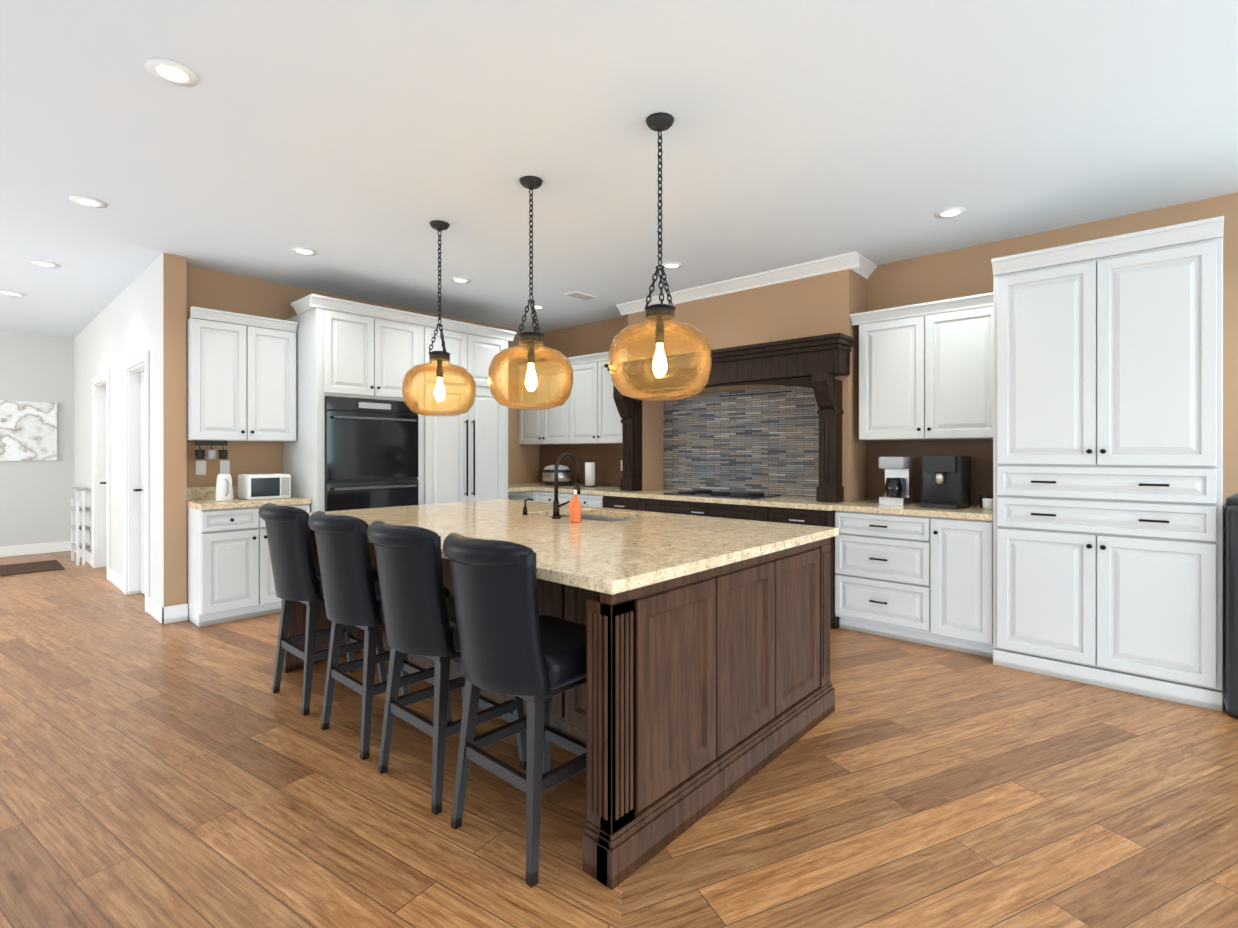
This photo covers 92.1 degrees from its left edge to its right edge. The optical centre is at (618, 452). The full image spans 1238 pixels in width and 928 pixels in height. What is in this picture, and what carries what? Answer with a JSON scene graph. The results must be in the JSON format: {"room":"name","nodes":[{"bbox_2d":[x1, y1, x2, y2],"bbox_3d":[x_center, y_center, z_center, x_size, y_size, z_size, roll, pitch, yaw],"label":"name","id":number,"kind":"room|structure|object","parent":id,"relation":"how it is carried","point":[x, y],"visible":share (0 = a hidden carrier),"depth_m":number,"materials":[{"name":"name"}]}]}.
{"room":"kitchen","nodes":[
{"label":"kitchen","id":0,"kind":"room"},
{"bbox_2d":[0,551,1237,927],"bbox_3d":[-1.879,1.351,3.869,17.000,0.100,12.500,0,0,42],"label":"floor","id":1,"kind":"structure","parent":0,"point":[154,773],"depth_m":2.19,"materials":[{"name":"brown wood"}]},
{"bbox_2d":[0,560,64,575],"bbox_3d":[-6.918,1.291,6.413,0.800,0.011,1.350,0,0,42],"label":"doormat","id":2,"kind":"object","parent":1,"relation":"on","point":[29,567],"visible":1,"depth_m":6.70,"materials":[{"name":"brown"}]},
{"bbox_2d":[71,487,85,565],"bbox_3d":[-6.391,0.854,7.052,0.470,0.885,0.085,0,0,42],"label":"step stool","id":3,"kind":"object","parent":1,"relation":"on","point":[77,546],"visible":1,"depth_m":6.92,"materials":[{"name":"white wood"}]},
{"bbox_2d":[187,486,310,626],"bbox_3d":[-3.040,0.789,4.872,0.666,1.020,0.765,0,0,42],"label":"base cabinet","id":4,"kind":"object","parent":1,"relation":"on","point":[229,573],"visible":0.69,"depth_m":4.56,"materials":[{"name":"white paint"}]},
{"bbox_2d":[215,474,232,500],"bbox_3d":[-3.121,0.271,4.728,0.162,0.215,0.120,0,0,42],"label":"kettle","id":5,"kind":"object","parent":4,"relation":"on","point":[224,490],"visible":1,"depth_m":4.70,"materials":[{"name":"white plastic"}]},
{"bbox_2d":[238,473,290,499],"bbox_3d":[-2.963,0.278,4.990,0.286,0.200,0.320,0,0,42],"label":"microwave","id":6,"kind":"object","parent":4,"relation":"on","point":[263,486],"visible":1,"depth_m":4.89,"materials":[{"name":"white plastic"}]},
{"bbox_2d":[259,503,386,715],"bbox_3d":[-1.615,0.782,3.218,0.440,1.038,0.565,0,0,42],"label":"stool","id":7,"kind":"object","parent":1,"relation":"on","point":[296,574],"visible":0.77,"depth_m":3.00,"materials":[{"name":"black leather"}]},
{"bbox_2d":[308,511,452,759],"bbox_3d":[-1.139,0.783,2.790,0.440,1.038,0.565,0,0,42],"label":"stool","id":8,"kind":"object","parent":1,"relation":"on","point":[351,592],"visible":0.83,"depth_m":2.58,"materials":[{"name":"black leather"}]},
{"bbox_2d":[283,294,515,512],"bbox_3d":[-2.069,0.008,5.826,0.834,2.580,2.060,0,0,42],"label":"tall cabinet","id":9,"kind":"object","parent":1,"relation":"on","point":[366,437],"visible":0.69,"depth_m":5.30,"materials":[{"name":"white paint"}]},
{"bbox_2d":[367,520,526,814],"bbox_3d":[-0.715,0.783,2.409,0.440,1.038,0.565,0,0,42],"label":"stool","id":10,"kind":"object","parent":1,"relation":"on","point":[419,612],"visible":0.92,"depth_m":2.20,"materials":[{"name":"black leather"}]},
{"bbox_2d":[443,533,586,887],"bbox_3d":[-0.317,0.784,2.052,0.440,1.038,0.565,0,0,42],"label":"stool","id":11,"kind":"object","parent":1,"relation":"on","point":[512,641],"visible":0.94,"depth_m":1.85,"materials":[{"name":"black leather"}]},
{"bbox_2d":[508,490,531,500],"bbox_3d":[-0.969,0.857,7.123,0.717,0.880,0.698,0,0,42],"label":"base cabinet","id":12,"kind":"object","parent":1,"relation":"on","point":[521,495],"depth_m":6.78,"materials":[{"name":"white paint"}]},
{"bbox_2d":[281,511,837,889],"bbox_3d":[-0.487,0.859,3.310,2.748,0.884,1.662,0,0,42],"label":"kitchen island","id":13,"kind":"object","parent":1,"relation":"on","point":[704,690],"depth_m":2.18,"materials":[{"name":"brown wood"}]},
{"bbox_2d":[309,503,784,594],"bbox_3d":[-0.684,0.397,3.090,2.775,0.040,1.100,0,0,42],"label":"island countertop","id":14,"kind":"structure","parent":13,"relation":"on","point":[601,556],"depth_m":2.51,"materials":[{"name":"beige stone"}]},
{"bbox_2d":[523,498,532,514],"bbox_3d":[-0.554,0.324,3.636,0.032,0.101,0.077,0,0,42],"label":"soap pump","id":15,"kind":"object","parent":14,"relation":"on","point":[525,512],"visible":1,"depth_m":3.61,"materials":[{"name":"brown metal"}]},
{"bbox_2d":[551,453,579,518],"bbox_3d":[-0.281,0.187,3.466,0.132,0.376,0.217,0,0,42],"label":"faucet","id":16,"kind":"object","parent":14,"relation":"on","point":[556,512],"visible":1,"depth_m":3.42,"materials":[{"name":"brown metal"}]},
{"bbox_2d":[569,490,580,522],"bbox_3d":[-0.237,0.288,3.240,0.062,0.175,0.064,0,0,42],"label":"soap bottle","id":17,"kind":"object","parent":14,"relation":"on","point":[575,510],"visible":1,"depth_m":3.21,"materials":[{"name":"orange plastic"}]},
{"bbox_2d":[457,499,838,550],"bbox_3d":[-0.119,0.396,3.719,2.775,0.040,0.590,0,0,42],"label":"island countertop","id":18,"kind":"structure","parent":13,"relation":"on","point":[795,535],"depth_m":3.18,"materials":[{"name":"beige stone"}]},
{"bbox_2d":[532,490,603,507],"bbox_3d":[-0.303,0.857,6.524,1.075,0.880,0.698,0,0,42],"label":"base cabinet","id":19,"kind":"object","parent":1,"relation":"on","point":[586,496],"depth_m":6.27,"materials":[{"name":"white paint"}]},
{"bbox_2d":[508,482,619,493],"bbox_3d":[-0.575,0.397,6.758,1.792,0.040,0.713,0,0,42],"label":"countertop","id":20,"kind":"structure","parent":19,"relation":"on","point":[569,489],"depth_m":6.51,"materials":[{"name":"beige stone"}]},
{"bbox_2d":[542,462,570,485],"bbox_3d":[-0.728,0.243,6.974,0.367,0.265,0.306,0,0,42],"label":"slow cooker","id":21,"kind":"object","parent":20,"relation":"on","point":[564,475],"visible":0.75,"depth_m":6.85,"materials":[{"name":"silver plastic"}]},
{"bbox_2d":[583,459,596,486],"bbox_3d":[-0.321,0.221,6.649,0.150,0.310,0.150,0,0,42],"label":"paper towel holder","id":22,"kind":"object","parent":20,"relation":"on","point":[590,474],"visible":1,"depth_m":6.60,"materials":[{"name":"white paper"}]},
{"bbox_2d":[602,493,637,509],"bbox_3d":[0.143,0.858,5.835,0.500,0.880,0.368,0,0,42],"label":"base cabinet","id":23,"kind":"object","parent":1,"relation":"on","point":[609,501],"depth_m":5.71,"materials":[{"name":"brown wood"}]},
{"bbox_2d":[638,497,765,520],"bbox_3d":[0.809,0.859,5.236,1.292,0.880,0.368,0,0,42],"label":"base cabinet","id":24,"kind":"object","parent":1,"relation":"on","point":[762,506],"depth_m":5.07,"materials":[{"name":"brown wood"}]},
{"bbox_2d":[602,489,848,508],"bbox_3d":[0.806,0.399,5.232,2.292,0.040,0.378,0,0,42],"label":"countertop","id":25,"kind":"structure","parent":24,"relation":"on","point":[618,493],"depth_m":4.98,"materials":[{"name":"beige stone"}]},
{"bbox_2d":[766,505,838,628],"bbox_3d":[1.476,0.860,4.637,0.500,0.880,0.368,0,0,42],"label":"base cabinet","id":26,"kind":"object","parent":1,"relation":"on","point":[792,514],"depth_m":4.43,"materials":[{"name":"brown wood"}]},
{"bbox_2d":[834,499,993,657],"bbox_3d":[2.168,0.840,4.280,1.000,0.920,0.734,0,0,42],"label":"base cabinet","id":27,"kind":"object","parent":1,"relation":"on","point":[914,572],"visible":0.9,"depth_m":4.01,"materials":[{"name":"white paint"}]},
{"bbox_2d":[879,457,912,504],"bbox_3d":[2.066,0.204,4.457,0.180,0.350,0.230,0,0,42],"label":"drip coffee maker","id":28,"kind":"object","parent":27,"relation":"on","point":[898,488],"visible":1,"depth_m":4.40,"materials":[{"name":"silver metal"}]},
{"bbox_2d":[921,456,970,508],"bbox_3d":[2.292,0.199,4.200,0.260,0.360,0.330,0,0,42],"label":"espresso machine","id":29,"kind":"object","parent":27,"relation":"on","point":[946,482],"visible":1,"depth_m":4.10,"materials":[{"name":"black plastic"}]},
{"bbox_2d":[979,494,988,502],"bbox_3d":[2.532,0.334,4.139,0.058,0.090,0.058,0,0,27],"label":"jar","id":30,"kind":"object","parent":27,"relation":"on","point":[980,495],"depth_m":4.13,"materials":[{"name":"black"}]},
{"bbox_2d":[980,497,992,508],"bbox_3d":[2.496,0.344,4.038,0.064,0.070,0.064,0,0,27],"label":"jar","id":31,"kind":"object","parent":27,"relation":"on","point":[985,501],"depth_m":4.02,"materials":[{"name":"white ceramic"}]},
{"bbox_2d":[991,216,1223,710],"bbox_3d":[2.896,0.061,3.589,0.995,2.480,0.788,0,0,42],"label":"pantry cabinet","id":32,"kind":"object","parent":1,"relation":"on","point":[1108,472],"visible":1,"depth_m":3.28,"materials":[{"name":"white paint"}]},
{"bbox_2d":[1222,493,1237,718],"bbox_3d":[3.215,0.745,2.935,0.335,1.113,0.380,0,0,42],"label":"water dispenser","id":33,"kind":"object","parent":1,"relation":"on","point":[1230,606],"visible":0.96,"depth_m":2.93,"materials":[{"name":"black plastic"}]},
{"bbox_2d":[0,192,1237,606],"bbox_3d":[-2.174,-0.108,2.304,15.350,2.820,9.780,0,0,42],"label":"wall","id":34,"kind":"structure","parent":0,"point":[156,300],"depth_m":5.04,"materials":[{"name":"beige paint"}]},
{"bbox_2d":[0,400,56,460],"bbox_3d":[-7.795,-0.279,7.279,0.033,0.750,1.370,0,0,42],"label":"canvas art","id":35,"kind":"object","parent":34,"relation":"attached to","point":[28,430],"visible":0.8,"depth_m":7.58},
{"bbox_2d":[196,461,205,474],"bbox_3d":[-3.444,0.122,4.917,0.004,0.115,0.070,0,0,42],"label":"electrical outlet plate","id":36,"kind":"object","parent":34,"relation":"attached to","point":[201,467],"depth_m":4.92,"materials":[{"name":"white plastic"}]},
{"bbox_2d":[220,460,229,473],"bbox_3d":[-3.330,0.122,5.043,0.004,0.115,0.070,0,0,42],"label":"electrical outlet plate","id":37,"kind":"object","parent":34,"relation":"attached to","point":[224,465],"depth_m":5.05,"materials":[{"name":"white plastic"}]},
{"bbox_2d":[186,306,297,441],"bbox_3d":[-3.145,-0.611,4.965,0.383,1.020,0.758,0,0,42],"label":"upper cabinet","id":38,"kind":"object","parent":34,"relation":"attached to","point":[241,380],"visible":0.94,"depth_m":4.82,"materials":[{"name":"white paint"}]},
{"bbox_2d":[195,440,227,458],"bbox_3d":[-3.270,-0.025,4.794,0.063,0.148,0.226,0,0,42],"label":"utensil rack","id":39,"kind":"object","parent":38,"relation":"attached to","point":[211,454],"visible":1,"depth_m":4.78,"materials":[{"name":"black metal"}]},
{"bbox_2d":[0,251,876,624],"bbox_3d":[-2.101,-0.107,2.272,15.200,2.820,9.430,0,0,42],"label":"trim","id":40,"kind":"structure","parent":34,"relation":"attached to","point":[134,579],"depth_m":5.48,"materials":[{"name":"white wood"}]},
{"bbox_2d":[517,360,564,444],"bbox_3d":[-0.786,-0.588,7.191,0.896,0.970,0.348,0,0,42],"label":"upper cabinet","id":41,"kind":"object","parent":34,"relation":"attached to","point":[536,427],"depth_m":7.07,"materials":[{"name":"white paint"}]},
{"bbox_2d":[565,349,627,443],"bbox_3d":[-0.120,-0.588,6.592,0.896,0.970,0.348,0,0,42],"label":"upper cabinet","id":42,"kind":"object","parent":34,"relation":"attached to","point":[586,412],"depth_m":6.53,"materials":[{"name":"white paint"}]},
{"bbox_2d":[604,333,854,501],"bbox_3d":[0.833,-0.254,5.261,2.370,1.255,0.298,0,0,42],"label":"mantel","id":43,"kind":"object","parent":34,"relation":"attached to","point":[818,363],"visible":0.9,"depth_m":4.81,"materials":[{"name":"brown wood"}]},
{"bbox_2d":[663,386,818,496],"bbox_3d":[1.177,-0.086,5.644,1.886,1.028,0.028,0,0,42],"label":"tile backsplash","id":44,"kind":"structure","parent":34,"relation":"attached to","point":[764,443],"depth_m":5.62,"materials":[{"name":"tile"}]},
{"bbox_2d":[539,440,992,503],"bbox_3d":[0.881,0.138,5.922,5.091,0.470,0.010,0,0,42],"label":"tile backsplash","id":45,"kind":"structure","parent":34,"relation":"attached to","point":[606,458],"depth_m":4.80,"materials":[{"name":"brown"}]},
{"bbox_2d":[850,292,992,440],"bbox_3d":[2.276,-0.585,4.417,0.995,0.970,0.383,0,0,42],"label":"upper cabinet","id":46,"kind":"object","parent":34,"relation":"attached to","point":[928,375],"visible":0.92,"depth_m":4.27,"materials":[{"name":"white paint"}]},
{"bbox_2d":[0,0,1237,337],"bbox_3d":[-1.879,-1.579,3.865,17.000,0.120,12.500,0,0,42],"label":"ceiling","id":47,"kind":"structure","parent":0,"point":[358,146],"depth_m":2.87,"materials":[{"name":"white paint"}]},
{"bbox_2d":[0,291,25,295],"bbox_3d":[-5.779,-1.516,5.689,0.174,0.009,0.174,0,0,-21],"label":"recessed light","id":48,"kind":"object","parent":47,"relation":"in","point":[3,292],"depth_m":5.68,"materials":[{"name":"white"}]},
{"bbox_2d":[31,260,60,267],"bbox_3d":[-4.605,-1.515,4.796,0.174,0.009,0.174,0,0,-3],"label":"recessed light","id":49,"kind":"object","parent":47,"relation":"in","point":[41,263],"depth_m":4.79,"materials":[{"name":"white"}]},
{"bbox_2d":[69,195,106,207],"bbox_3d":[-3.203,-1.514,3.603,0.174,0.009,0.174,0,0,-3],"label":"recessed light","id":50,"kind":"object","parent":47,"relation":"in","point":[82,200],"depth_m":3.60,"materials":[{"name":"white"}]},
{"bbox_2d":[145,58,198,86],"bbox_3d":[-1.778,-1.512,2.376,0.174,0.009,0.174,0,0,-3],"label":"recessed light","id":51,"kind":"object","parent":47,"relation":"in","point":[172,72],"depth_m":2.37,"materials":[{"name":"white"}]},
{"bbox_2d":[291,247,317,255],"bbox_3d":[-2.365,-1.515,4.491,0.174,0.009,0.174,0,0,-3],"label":"recessed light","id":52,"kind":"object","parent":47,"relation":"in","point":[299,250],"depth_m":4.48,"materials":[{"name":"white"}]},
{"bbox_2d":[402,220,475,416],"bbox_3d":[-1.190,-0.881,3.959,0.470,1.273,0.470,0,0,42],"label":"pendant light","id":53,"kind":"object","parent":47,"relation":"hanging from","point":[439,368],"visible":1,"depth_m":3.96,"materials":[{"name":"orange glass"}]},
{"bbox_2d":[450,277,470,282],"bbox_3d":[-1.393,-1.516,5.244,0.174,0.009,0.174,0,0,-3],"label":"recessed light","id":54,"kind":"object","parent":47,"relation":"in","point":[455,279],"depth_m":5.24,"materials":[{"name":"white"}]},
{"bbox_2d":[488,176,572,409],"bbox_3d":[-0.490,-0.880,3.331,0.470,1.273,0.470,0,0,42],"label":"pendant light","id":55,"kind":"object","parent":47,"relation":"hanging from","point":[531,339],"visible":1,"depth_m":3.33,"materials":[{"name":"orange glass"}]},
{"bbox_2d":[529,305,544,308],"bbox_3d":[-0.857,-1.517,6.214,0.174,0.009,0.174,0,0,-3],"label":"recessed light","id":56,"kind":"object","parent":47,"relation":"in","point":[536,306],"depth_m":6.21,"materials":[{"name":"white"}]},
{"bbox_2d":[564,291,597,300],"bbox_3d":[-0.365,-1.513,5.759,0.160,0.015,0.300,0,0,42],"label":"air vent","id":57,"kind":"object","parent":47,"relation":"in","point":[576,294],"depth_m":5.72,"materials":[{"name":"white metal"}]},
{"bbox_2d":[609,112,711,400],"bbox_3d":[0.187,-0.880,2.723,0.470,1.273,0.470,0,0,42],"label":"pendant light","id":58,"kind":"object","parent":47,"relation":"hanging from","point":[661,313],"visible":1,"depth_m":2.73,"materials":[{"name":"orange glass"}]},
{"bbox_2d":[662,262,682,268],"bbox_3d":[0.428,-1.515,4.831,0.174,0.009,0.174,0,0,15],"label":"recessed light","id":59,"kind":"object","parent":47,"relation":"in","point":[669,265],"depth_m":4.82,"materials":[{"name":"white"}]},
{"bbox_2d":[935,207,966,218],"bbox_3d":[2.092,-1.514,3.766,0.174,0.009,0.174,0,0,-3],"label":"recessed light","id":60,"kind":"object","parent":47,"relation":"in","point":[951,212],"depth_m":3.76,"materials":[{"name":"white"}]}
]}

